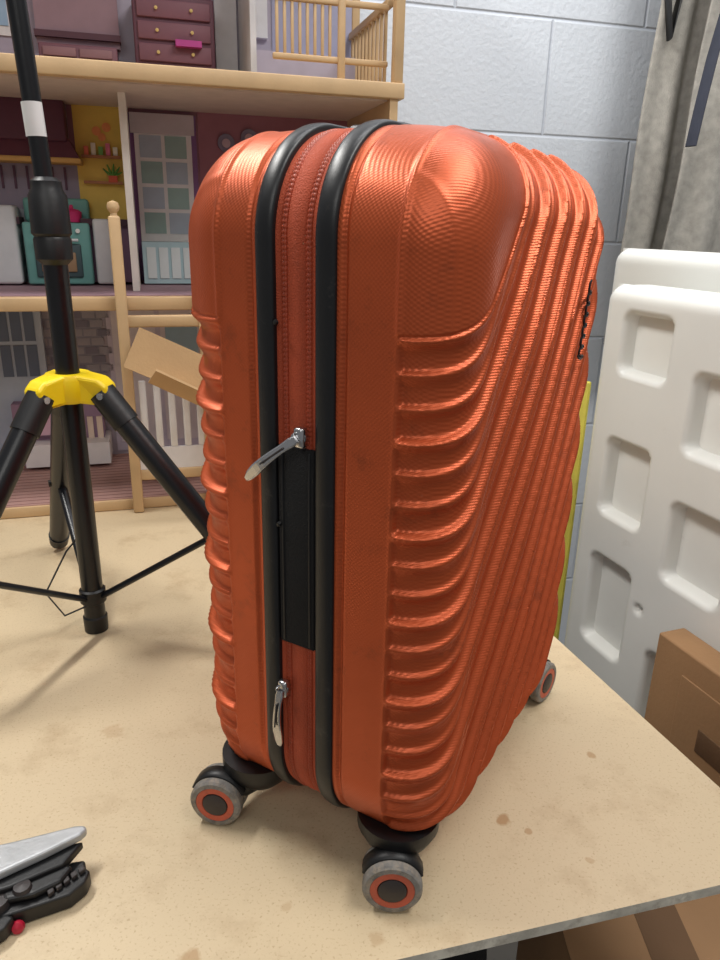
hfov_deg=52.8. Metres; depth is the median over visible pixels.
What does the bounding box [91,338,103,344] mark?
brick
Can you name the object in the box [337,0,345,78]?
newel post
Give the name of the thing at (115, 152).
jar
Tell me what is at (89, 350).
brick
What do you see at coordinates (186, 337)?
window
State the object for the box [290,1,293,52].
baluster
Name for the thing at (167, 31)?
drawer
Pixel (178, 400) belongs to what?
door
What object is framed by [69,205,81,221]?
pot
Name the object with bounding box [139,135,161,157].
pane
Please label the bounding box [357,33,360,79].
baluster
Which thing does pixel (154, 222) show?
pane
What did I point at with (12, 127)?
range hood
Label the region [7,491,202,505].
plank gap
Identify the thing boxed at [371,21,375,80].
baluster
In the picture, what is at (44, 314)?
brick
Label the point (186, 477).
plank gap
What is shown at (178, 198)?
pane
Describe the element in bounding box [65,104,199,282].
panel
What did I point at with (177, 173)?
pane
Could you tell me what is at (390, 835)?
housing
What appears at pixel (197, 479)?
plank gap
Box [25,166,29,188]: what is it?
hook
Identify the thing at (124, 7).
panel
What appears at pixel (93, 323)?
print
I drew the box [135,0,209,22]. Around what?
drawer
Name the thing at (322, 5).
baluster
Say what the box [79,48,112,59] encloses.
drawer
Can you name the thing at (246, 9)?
wall
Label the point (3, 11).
window
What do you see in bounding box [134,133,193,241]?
window frame
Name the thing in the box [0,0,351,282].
wall
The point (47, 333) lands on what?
brick
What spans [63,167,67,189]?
hook
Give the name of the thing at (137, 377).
door
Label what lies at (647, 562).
panel
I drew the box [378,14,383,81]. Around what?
baluster
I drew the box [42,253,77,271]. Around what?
oven window
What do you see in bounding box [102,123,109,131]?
flower
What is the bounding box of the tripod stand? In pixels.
[0,0,209,633]
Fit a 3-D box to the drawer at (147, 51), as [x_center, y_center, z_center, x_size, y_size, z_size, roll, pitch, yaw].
[-0.329,-0.760,1.295,0.126,0.028,0.007,-4,20,-15]
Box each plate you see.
[217,134,234,151]
[222,139,230,147]
[240,129,255,140]
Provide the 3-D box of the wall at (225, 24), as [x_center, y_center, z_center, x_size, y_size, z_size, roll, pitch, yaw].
[-0.250,-0.913,1.336,0.040,0.376,0.010,-4,20,-15]
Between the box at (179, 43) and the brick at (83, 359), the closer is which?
the box at (179, 43)
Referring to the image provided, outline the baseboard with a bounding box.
[1,493,205,518]
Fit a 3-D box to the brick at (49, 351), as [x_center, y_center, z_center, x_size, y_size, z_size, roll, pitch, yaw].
[-0.627,-0.260,1.463,0.024,0.014,0.003,-4,20,-16]
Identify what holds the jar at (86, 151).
on the wall shelf at (82, 155)
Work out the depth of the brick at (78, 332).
1.47 m
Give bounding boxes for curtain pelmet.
[129,112,193,135]
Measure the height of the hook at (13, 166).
0.040 m
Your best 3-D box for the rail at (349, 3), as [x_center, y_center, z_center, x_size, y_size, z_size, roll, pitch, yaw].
[-0.046,-0.775,1.176,0.195,0.009,0.010,-4,20,-15]
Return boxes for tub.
[26,430,112,467]
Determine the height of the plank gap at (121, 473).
0.001 m
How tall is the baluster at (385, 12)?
0.121 m
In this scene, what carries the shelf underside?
attached to the panel at (68, 107)
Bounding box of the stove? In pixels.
[22,222,94,283]
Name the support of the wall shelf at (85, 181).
attached to the wall at (85, 117)
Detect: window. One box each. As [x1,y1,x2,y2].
[0,0,10,35]
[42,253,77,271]
[165,327,197,352]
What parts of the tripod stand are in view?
leg, post, leg, loose cord, post, leg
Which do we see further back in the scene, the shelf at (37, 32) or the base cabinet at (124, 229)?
the base cabinet at (124, 229)
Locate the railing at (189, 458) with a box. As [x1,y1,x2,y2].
[106,200,205,512]
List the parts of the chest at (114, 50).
chest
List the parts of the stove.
oven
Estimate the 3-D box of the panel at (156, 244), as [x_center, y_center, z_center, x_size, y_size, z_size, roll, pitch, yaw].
[-0.367,-0.435,1.450,0.128,0.078,0.052,-4,20,-15]
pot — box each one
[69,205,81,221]
[108,175,117,182]
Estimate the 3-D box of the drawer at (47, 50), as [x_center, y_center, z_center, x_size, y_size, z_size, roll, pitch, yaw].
[-0.521,-0.742,1.256,0.054,0.014,0.006,-4,20,-15]
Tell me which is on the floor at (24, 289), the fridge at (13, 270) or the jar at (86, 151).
the fridge at (13, 270)
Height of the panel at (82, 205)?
0.043 m
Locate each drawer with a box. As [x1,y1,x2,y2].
[42,45,75,56]
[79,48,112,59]
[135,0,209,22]
[137,20,210,43]
[138,42,211,65]
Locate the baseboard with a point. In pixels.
(122, 504)
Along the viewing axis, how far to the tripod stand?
0.81 m
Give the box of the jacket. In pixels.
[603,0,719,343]
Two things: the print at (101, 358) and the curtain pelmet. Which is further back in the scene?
the print at (101, 358)
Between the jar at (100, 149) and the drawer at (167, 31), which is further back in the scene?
the jar at (100, 149)
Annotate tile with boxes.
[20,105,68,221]
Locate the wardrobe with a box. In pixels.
[105,310,198,449]
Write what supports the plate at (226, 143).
attached to the wall plate at (223, 136)
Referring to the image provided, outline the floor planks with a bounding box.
[6,453,206,507]
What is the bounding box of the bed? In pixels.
[257,50,354,78]
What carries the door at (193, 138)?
attached to the panel at (68, 107)
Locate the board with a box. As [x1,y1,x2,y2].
[554,381,590,638]
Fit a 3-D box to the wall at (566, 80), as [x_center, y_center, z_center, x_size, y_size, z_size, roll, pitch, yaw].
[-0.480,-0.760,1.450,5.500,2.950,0.100,-4,20,-15]
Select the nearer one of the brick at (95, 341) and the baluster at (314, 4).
the baluster at (314, 4)
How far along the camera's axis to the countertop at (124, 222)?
1.36 m
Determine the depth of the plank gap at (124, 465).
1.48 m
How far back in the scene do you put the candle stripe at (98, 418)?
1.49 m
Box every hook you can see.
[0,165,4,187]
[12,165,17,188]
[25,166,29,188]
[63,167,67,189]
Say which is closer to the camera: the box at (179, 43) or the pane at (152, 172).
the box at (179, 43)
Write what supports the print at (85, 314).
attached to the brick wall at (81, 318)
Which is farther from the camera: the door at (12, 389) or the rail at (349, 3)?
the door at (12, 389)
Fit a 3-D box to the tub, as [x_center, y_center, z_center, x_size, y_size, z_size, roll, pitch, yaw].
[-0.597,-0.065,1.494,0.160,0.045,0.090,-4,20,-15]
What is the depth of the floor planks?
1.38 m
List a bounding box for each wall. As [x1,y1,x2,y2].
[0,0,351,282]
[42,311,105,372]
[117,92,140,290]
[213,0,237,70]
[237,0,256,71]
[360,0,661,644]
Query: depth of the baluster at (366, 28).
1.34 m
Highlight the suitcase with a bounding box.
[188,119,603,911]
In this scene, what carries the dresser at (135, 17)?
on the shelf at (46, 65)
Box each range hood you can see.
[0,96,68,141]
[0,137,83,165]
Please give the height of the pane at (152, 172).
0.039 m
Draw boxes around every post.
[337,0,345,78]
[391,0,405,82]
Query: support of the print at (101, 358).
attached to the brick wall at (81, 318)
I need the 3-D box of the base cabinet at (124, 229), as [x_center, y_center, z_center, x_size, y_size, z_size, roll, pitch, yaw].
[-0.488,-0.441,1.413,0.090,0.103,0.050,-4,20,-15]
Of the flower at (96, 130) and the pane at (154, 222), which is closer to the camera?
the flower at (96, 130)
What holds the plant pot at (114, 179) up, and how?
on the wall shelf at (85, 181)
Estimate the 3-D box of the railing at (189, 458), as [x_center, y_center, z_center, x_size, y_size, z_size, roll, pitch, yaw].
[-0.332,-0.197,1.247,0.152,0.528,0.020,-4,20,-15]
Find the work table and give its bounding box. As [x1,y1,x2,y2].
[0,506,719,959]
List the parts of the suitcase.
pull, pull, zip chain, zip chain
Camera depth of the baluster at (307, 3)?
1.18 m
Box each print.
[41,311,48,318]
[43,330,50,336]
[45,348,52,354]
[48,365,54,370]
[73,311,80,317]
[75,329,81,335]
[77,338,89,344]
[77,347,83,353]
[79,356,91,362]
[81,311,94,317]
[83,329,96,335]
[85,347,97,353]
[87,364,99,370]
[89,320,102,326]
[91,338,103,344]
[93,355,105,362]
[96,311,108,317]
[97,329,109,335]
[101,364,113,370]
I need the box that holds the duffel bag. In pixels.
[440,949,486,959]
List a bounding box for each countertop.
[16,217,23,223]
[80,218,127,225]
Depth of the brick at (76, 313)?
1.45 m
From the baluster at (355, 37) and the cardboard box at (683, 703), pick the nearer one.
the cardboard box at (683, 703)
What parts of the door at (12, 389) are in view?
cupboard pane, cupboard pane, cupboard pane, cupboard pane, cupboard pane, cupboard pane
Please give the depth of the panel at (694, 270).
1.20 m
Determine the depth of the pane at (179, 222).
1.44 m
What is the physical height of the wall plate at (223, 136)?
0.034 m
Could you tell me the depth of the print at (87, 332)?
1.47 m
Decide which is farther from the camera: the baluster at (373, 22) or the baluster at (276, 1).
the baluster at (373, 22)
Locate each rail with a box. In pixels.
[272,52,387,67]
[280,0,388,10]
[349,0,392,39]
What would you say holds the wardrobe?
attached to the panel at (108, 427)
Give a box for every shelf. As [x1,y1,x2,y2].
[0,53,404,100]
[0,296,191,311]
[34,28,120,45]
[81,154,120,158]
[84,180,122,184]
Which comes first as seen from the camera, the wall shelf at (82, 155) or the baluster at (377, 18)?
the baluster at (377, 18)
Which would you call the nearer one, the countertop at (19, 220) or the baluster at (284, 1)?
the baluster at (284, 1)
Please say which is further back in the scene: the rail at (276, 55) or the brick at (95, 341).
the brick at (95, 341)
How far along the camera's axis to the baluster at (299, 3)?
1.18 m
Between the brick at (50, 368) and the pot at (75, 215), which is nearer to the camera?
the pot at (75, 215)
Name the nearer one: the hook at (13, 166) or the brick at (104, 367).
the hook at (13, 166)
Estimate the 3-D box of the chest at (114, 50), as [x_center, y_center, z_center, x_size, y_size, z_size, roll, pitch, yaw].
[-0.498,-0.793,1.278,0.140,0.175,0.060,-4,20,-15]
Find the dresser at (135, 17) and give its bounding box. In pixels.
[131,0,215,68]
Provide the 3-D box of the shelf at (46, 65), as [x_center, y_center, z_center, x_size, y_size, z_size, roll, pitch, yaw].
[-0.527,-0.659,1.200,1.165,0.024,0.305,-4,20,-15]
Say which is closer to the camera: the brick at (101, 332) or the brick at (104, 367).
the brick at (101, 332)
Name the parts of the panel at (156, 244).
sideboard slat, sideboard slat, sideboard slat, sideboard slat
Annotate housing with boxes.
[357,811,438,853]
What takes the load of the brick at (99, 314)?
attached to the brick wall at (81, 318)
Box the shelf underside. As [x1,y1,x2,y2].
[0,73,386,120]
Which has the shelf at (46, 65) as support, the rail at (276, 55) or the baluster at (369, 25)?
the baluster at (369, 25)
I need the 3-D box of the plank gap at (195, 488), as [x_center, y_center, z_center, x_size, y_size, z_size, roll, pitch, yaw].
[-0.520,0.032,1.317,1.143,0.001,0.001,-4,20,-15]
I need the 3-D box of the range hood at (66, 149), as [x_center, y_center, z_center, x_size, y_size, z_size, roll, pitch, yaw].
[-0.610,-0.609,1.309,0.199,0.066,0.064,-4,20,-15]
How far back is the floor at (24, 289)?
1.30 m
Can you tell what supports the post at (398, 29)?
on the shelf at (46, 65)
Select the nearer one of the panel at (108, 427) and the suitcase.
the suitcase
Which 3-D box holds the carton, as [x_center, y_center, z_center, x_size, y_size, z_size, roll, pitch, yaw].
[0.324,0.745,0.864,0.220,0.534,0.320,1,19,0]
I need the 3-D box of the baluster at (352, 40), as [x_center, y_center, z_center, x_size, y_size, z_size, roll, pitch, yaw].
[-0.015,-0.806,1.432,0.006,0.121,0.006,-4,20,-15]
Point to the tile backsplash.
(9, 195)
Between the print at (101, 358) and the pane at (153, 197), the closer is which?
the pane at (153, 197)
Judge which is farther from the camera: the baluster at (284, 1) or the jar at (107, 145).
the jar at (107, 145)
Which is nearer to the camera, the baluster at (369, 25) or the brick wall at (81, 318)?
the baluster at (369, 25)
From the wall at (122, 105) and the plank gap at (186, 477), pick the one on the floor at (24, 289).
the wall at (122, 105)
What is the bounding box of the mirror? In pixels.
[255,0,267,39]
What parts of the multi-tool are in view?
arm, red knob, silver lever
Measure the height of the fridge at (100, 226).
0.118 m
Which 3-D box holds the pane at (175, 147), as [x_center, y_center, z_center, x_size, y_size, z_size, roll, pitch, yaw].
[-0.357,-0.642,1.402,0.040,0.039,0.010,-4,20,-15]
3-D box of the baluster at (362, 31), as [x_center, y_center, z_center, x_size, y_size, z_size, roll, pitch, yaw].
[0.004,-0.783,1.367,0.006,0.121,0.006,-4,20,-16]
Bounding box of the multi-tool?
[0,826,90,942]
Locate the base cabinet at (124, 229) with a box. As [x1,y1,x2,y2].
[90,225,131,281]
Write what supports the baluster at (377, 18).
on the shelf at (46, 65)
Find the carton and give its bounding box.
[516,894,719,959]
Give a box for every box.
[175,39,201,48]
[644,628,719,786]
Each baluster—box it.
[275,0,278,51]
[283,0,286,52]
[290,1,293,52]
[298,2,301,53]
[306,2,308,54]
[313,3,316,54]
[321,4,323,55]
[328,5,331,56]
[351,39,353,57]
[354,36,357,79]
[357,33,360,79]
[360,30,364,79]
[364,27,367,79]
[367,24,371,80]
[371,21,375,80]
[374,17,379,80]
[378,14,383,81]
[382,11,387,81]
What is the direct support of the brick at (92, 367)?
attached to the brick wall at (81, 318)
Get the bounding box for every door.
[0,311,47,450]
[110,310,156,441]
[128,112,198,279]
[159,310,199,438]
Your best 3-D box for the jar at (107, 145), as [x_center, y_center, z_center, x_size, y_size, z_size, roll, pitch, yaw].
[-0.477,-0.625,1.372,0.008,0.021,0.012,-4,20,-15]
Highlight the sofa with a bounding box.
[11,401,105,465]
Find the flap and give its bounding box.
[123,327,201,404]
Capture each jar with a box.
[83,146,88,154]
[90,143,95,154]
[98,146,102,154]
[105,143,110,155]
[113,147,117,155]
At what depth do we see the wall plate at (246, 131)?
1.43 m
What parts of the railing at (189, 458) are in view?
post, bed rail, bed rail, post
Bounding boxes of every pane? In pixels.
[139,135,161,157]
[141,161,163,183]
[143,187,164,208]
[144,212,166,233]
[164,136,186,158]
[166,162,187,184]
[168,188,189,209]
[169,213,189,233]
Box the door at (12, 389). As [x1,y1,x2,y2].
[0,311,47,450]
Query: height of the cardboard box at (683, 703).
0.714 m
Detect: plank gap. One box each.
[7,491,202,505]
[11,482,200,495]
[11,485,200,498]
[13,479,199,492]
[14,477,191,489]
[14,488,201,501]
[18,473,127,480]
[27,465,129,471]
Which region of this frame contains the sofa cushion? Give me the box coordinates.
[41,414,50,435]
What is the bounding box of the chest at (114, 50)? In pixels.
[32,0,120,61]
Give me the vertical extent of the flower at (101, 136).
0.013 m
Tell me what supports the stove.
on the floor at (24, 289)
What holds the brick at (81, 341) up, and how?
attached to the brick wall at (81, 318)
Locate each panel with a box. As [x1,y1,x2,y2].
[23,197,89,222]
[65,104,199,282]
[100,318,128,453]
[117,0,271,70]
[142,241,190,283]
[564,283,719,717]
[612,248,719,292]
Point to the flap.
(172, 367)
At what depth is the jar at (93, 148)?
1.36 m
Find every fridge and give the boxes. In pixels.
[0,205,27,283]
[92,219,113,283]
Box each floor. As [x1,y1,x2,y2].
[0,283,191,296]
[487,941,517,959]
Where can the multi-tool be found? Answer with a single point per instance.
(39, 879)
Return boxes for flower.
[92,126,100,135]
[98,133,105,140]
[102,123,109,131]
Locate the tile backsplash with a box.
[0,163,79,208]
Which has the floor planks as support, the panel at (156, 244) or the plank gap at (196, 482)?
the plank gap at (196, 482)
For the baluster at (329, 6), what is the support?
on the rail at (276, 55)

